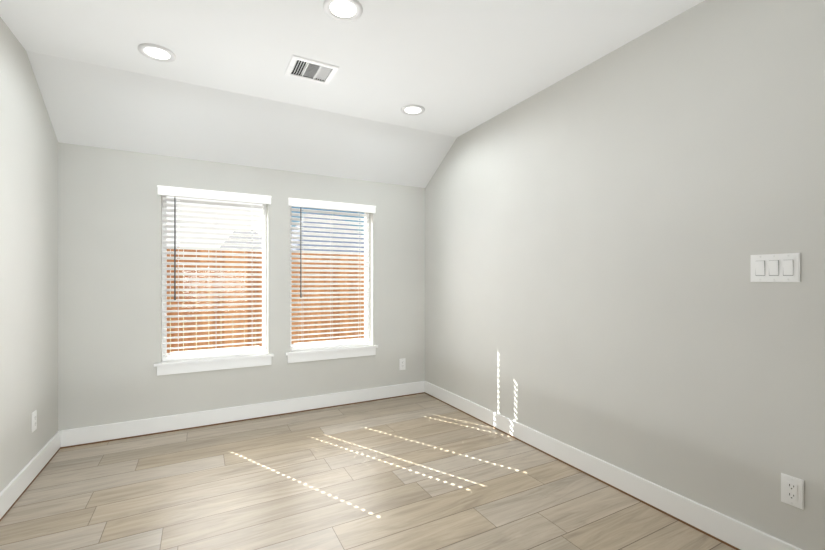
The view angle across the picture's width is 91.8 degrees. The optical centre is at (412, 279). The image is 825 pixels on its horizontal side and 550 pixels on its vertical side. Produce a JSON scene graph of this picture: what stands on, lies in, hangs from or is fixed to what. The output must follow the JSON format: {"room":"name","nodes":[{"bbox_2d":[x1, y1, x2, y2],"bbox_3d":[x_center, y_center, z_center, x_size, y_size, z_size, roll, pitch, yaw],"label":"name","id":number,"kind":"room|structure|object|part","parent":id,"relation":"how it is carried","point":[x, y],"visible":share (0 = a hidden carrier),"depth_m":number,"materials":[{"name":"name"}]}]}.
{"room":"empty room","nodes":[
{"label":"empty room","id":0,"kind":"room"},
{"bbox_2d":[0,17,57,491],"bbox_3d":[-1.326,-0.190,0.428,0.160,2.780,5.720,0,0,-28],"label":"wall","id":1,"kind":"structure","parent":0,"point":[28,262],"depth_m":2.31,"materials":[{"name":"beige paint"}]},
{"bbox_2d":[32,410,36,432],"bbox_3d":[-2.293,0.856,2.427,0.008,0.117,0.070,0,0,-28],"label":"electrical outlet","id":2,"kind":"object","parent":1,"relation":"attached to","point":[34,420],"visible":1,"depth_m":2.42,"materials":[{"name":"white plastic"}]},
{"bbox_2d":[58,142,424,430],"bbox_3d":[-1.232,0.100,3.626,3.010,2.200,0.160,0,0,-28],"label":"wall","id":3,"kind":"structure","parent":0,"point":[109,278],"depth_m":3.15,"materials":[{"name":"beige paint"}]},
{"bbox_2d":[157,185,270,360],"bbox_3d":[-1.651,-0.043,3.383,0.846,1.386,0.186,0,0,-28],"label":"window blind","id":4,"kind":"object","parent":3,"relation":"in","point":[165,242],"depth_m":3.34,"materials":[{"name":"white plastic"}]},
{"bbox_2d":[174,198,175,299],"bbox_3d":[-1.893,-0.255,3.188,0.014,0.830,0.013,0,0,-28],"label":"blind wand","id":5,"kind":"object","parent":4,"relation":"hanging from","point":[174,248],"visible":0.9,"depth_m":3.18,"materials":[{"name":"grey plastic"}]},
{"bbox_2d":[178,197,178,355],"bbox_3d":[-1.877,-0.028,3.204,0.002,1.292,0.002,0,0,-28],"label":"ladder","id":6,"kind":"object","parent":4,"relation":"hanging from","point":[178,281],"visible":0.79,"depth_m":3.19,"materials":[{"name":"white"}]},
{"bbox_3d":[-1.629,-0.049,3.342,0.846,1.374,0.093,0,0,-28],"label":"window blind rails","id":7,"kind":"part","parent":4,"relation":"part of","materials":[{"name":"white plastic"}]},
{"bbox_2d":[154,352,273,375],"bbox_3d":[-1.637,0.698,3.356,0.890,0.096,0.127,0,0,-28],"label":"window sill","id":8,"kind":"structure","parent":3,"relation":"attached to","point":[169,367],"depth_m":3.30,"materials":[{"name":"white wood"}]},
{"bbox_2d":[64,381,423,446],"bbox_3d":[-1.195,1.131,3.547,2.940,0.119,0.015,0,0,-28],"label":"baseboard","id":9,"kind":"structure","parent":3,"relation":"attached to","point":[76,436],"depth_m":3.35,"materials":[{"name":"white wood"}]},
{"bbox_2d":[285,344,377,362],"bbox_3d":[-0.763,0.698,3.821,0.890,0.096,0.127,0,0,-28],"label":"window sill","id":10,"kind":"structure","parent":3,"relation":"attached to","point":[304,355],"depth_m":3.76,"materials":[{"name":"white wood"}]},
{"bbox_2d":[288,198,375,349],"bbox_3d":[-0.777,-0.043,3.848,0.846,1.386,0.186,0,0,-28],"label":"window blind","id":11,"kind":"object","parent":3,"relation":"in","point":[365,245],"depth_m":3.81,"materials":[{"name":"white plastic"}]},
{"bbox_2d":[300,208,301,297],"bbox_3d":[-1.019,-0.255,3.653,0.014,0.830,0.013,0,0,-28],"label":"blind wand","id":12,"kind":"object","parent":11,"relation":"hanging from","point":[300,255],"visible":0.88,"depth_m":3.65,"materials":[{"name":"grey plastic"}]},
{"bbox_3d":[-0.755,-0.049,3.806,0.846,1.374,0.093,0,0,-28],"label":"window blind rails","id":13,"kind":"part","parent":11,"relation":"part of","materials":[{"name":"white plastic"}]},
{"bbox_2d":[358,212,358,341],"bbox_3d":[-0.536,-0.028,3.978,0.002,1.292,0.002,0,0,-28],"label":"ladder","id":14,"kind":"object","parent":11,"relation":"hanging from","point":[358,212],"depth_m":3.98,"materials":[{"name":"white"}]},
{"bbox_2d":[360,212,360,342],"bbox_3d":[-0.510,-0.028,3.930,0.002,1.292,0.002,0,0,-28],"label":"ladder","id":15,"kind":"object","parent":11,"relation":"hanging from","point":[360,279],"depth_m":3.93,"materials":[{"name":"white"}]},
{"bbox_2d":[399,358,405,369],"bbox_3d":[-0.103,0.870,4.130,0.070,0.117,0.008,0,0,-28],"label":"electrical outlet","id":16,"kind":"object","parent":3,"relation":"attached to","point":[402,363],"visible":1,"depth_m":4.13,"materials":[{"name":"white plastic"}]},
{"bbox_2d":[26,51,456,187],"bbox_3d":[-1.091,-1.280,3.361,3.010,0.600,0.760,0,0,-28],"label":"ceiling","id":17,"kind":"structure","parent":0,"point":[91,105],"depth_m":3.06,"materials":[{"name":"white paint"}]},
{"bbox_2d":[0,0,703,136],"bbox_3d":[0.214,-1.455,0.907,3.010,0.250,4.800,0,0,-28],"label":"ceiling","id":18,"kind":"structure","parent":0,"point":[455,68],"depth_m":2.25,"materials":[{"name":"white paint"}]},
{"bbox_2d":[137,43,175,61],"bbox_3d":[-1.495,-1.326,2.342,0.192,0.008,0.192,0,0,-28],"label":"recessed light","id":19,"kind":"object","parent":18,"relation":"in","point":[155,52],"visible":1,"depth_m":2.33,"materials":[{"name":"white"}]},
{"bbox_2d":[293,60,311,72],"bbox_3d":[-0.642,-1.459,2.541,0.234,0.222,0.204,0,0,-28],"label":"louvers","id":20,"kind":"object","parent":18,"relation":"in","point":[300,66],"visible":0.07,"depth_m":2.53,"materials":[{"name":"black"}]},
{"bbox_2d":[291,71,330,80],"bbox_3d":[-0.642,-1.340,2.541,0.234,0.018,0.204,0,0,-28],"label":"lining","id":21,"kind":"object","parent":18,"relation":"in","point":[300,74],"visible":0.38,"depth_m":2.62,"materials":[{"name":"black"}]},
{"bbox_2d":[284,55,338,84],"bbox_3d":[-0.642,-1.333,2.541,0.285,0.025,0.255,0,0,-28],"label":"ceiling vent","id":22,"kind":"object","parent":18,"relation":"in","point":[318,69],"visible":1,"depth_m":2.54,"materials":[{"name":"white metal"}]},
{"bbox_2d":[323,0,362,21],"bbox_3d":[-0.340,-1.326,1.960,0.192,0.008,0.192,0,0,-28],"label":"recessed light","id":23,"kind":"object","parent":18,"relation":"in","point":[345,10],"visible":1,"depth_m":1.96,"materials":[{"name":"white"}]},
{"bbox_2d":[401,104,424,114],"bbox_3d":[0.002,-1.326,3.127,0.192,0.008,0.192,0,0,-28],"label":"recessed light","id":24,"kind":"object","parent":18,"relation":"in","point":[412,109],"visible":1,"depth_m":3.11,"materials":[{"name":"white"}]},
{"bbox_2d":[0,393,734,549],"bbox_3d":[0.073,1.250,1.172,3.330,0.100,5.720,0,0,-28],"label":"floor","id":25,"kind":"structure","parent":0,"point":[423,471],"depth_m":2.24,"materials":[{"name":"brown wood"}]},
{"bbox_2d":[425,0,824,549],"bbox_3d":[1.473,-0.190,1.916,0.160,2.780,5.720,0,0,-28],"label":"wall","id":26,"kind":"structure","parent":0,"point":[600,232],"depth_m":2.07,"materials":[{"name":"beige paint"}]},
{"bbox_2d":[0,381,801,549],"bbox_3d":[0.073,1.136,1.172,3.010,0.128,5.400,0,0,-28],"label":"baseboard","id":27,"kind":"structure","parent":26,"relation":"attached to","point":[729,530],"depth_m":2.27,"materials":[{"name":"white wood"}]},
{"bbox_2d":[751,253,799,281],"bbox_3d":[1.507,-0.050,1.668,0.012,0.117,0.162,0,0,-28],"label":"switch plate","id":28,"kind":"object","parent":26,"relation":"attached to","point":[785,267],"visible":1,"depth_m":1.66,"materials":[{"name":"white plastic"}]},
{"bbox_2d":[781,473,803,509],"bbox_3d":[1.536,0.854,1.618,0.008,0.117,0.070,0,0,-28],"label":"electrical outlet","id":29,"kind":"object","parent":26,"relation":"attached to","point":[792,490],"visible":1,"depth_m":1.61,"materials":[{"name":"white plastic"}]},
{"label":"outside","id":30,"kind":"structure","parent":0,"visible":0},
{"bbox_2d":[170,291,244,351],"bbox_3d":[-10.575,1.550,30.540,90.000,0.200,56.140,0,0,-28],"label":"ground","id":31,"kind":"structure","parent":30,"point":[196,324],"depth_m":11.84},
{"bbox_2d":[220,230,261,317],"bbox_3d":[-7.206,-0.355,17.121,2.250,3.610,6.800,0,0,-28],"label":"house","id":32,"kind":"structure","parent":31,"relation":"on","point":[244,247],"depth_m":14.97,"materials":[{"name":"grey"}]},
{"bbox_2d":[167,249,363,352],"bbox_3d":[-0.520,0.512,6.449,19.137,1.876,0.056,0,0,-28],"label":"fence","id":33,"kind":"object","parent":31,"relation":"on","point":[251,311],"depth_m":5.49,"materials":[{"name":"brown wood"}]},
{"bbox_2d":[292,213,363,252],"bbox_3d":[-6.142,-1.525,27.314,5.400,5.950,8.800,0,0,-28],"label":"house","id":34,"kind":"structure","parent":31,"relation":"on","point":[326,236],"depth_m":24.70,"materials":[{"name":"grey"}]}
]}

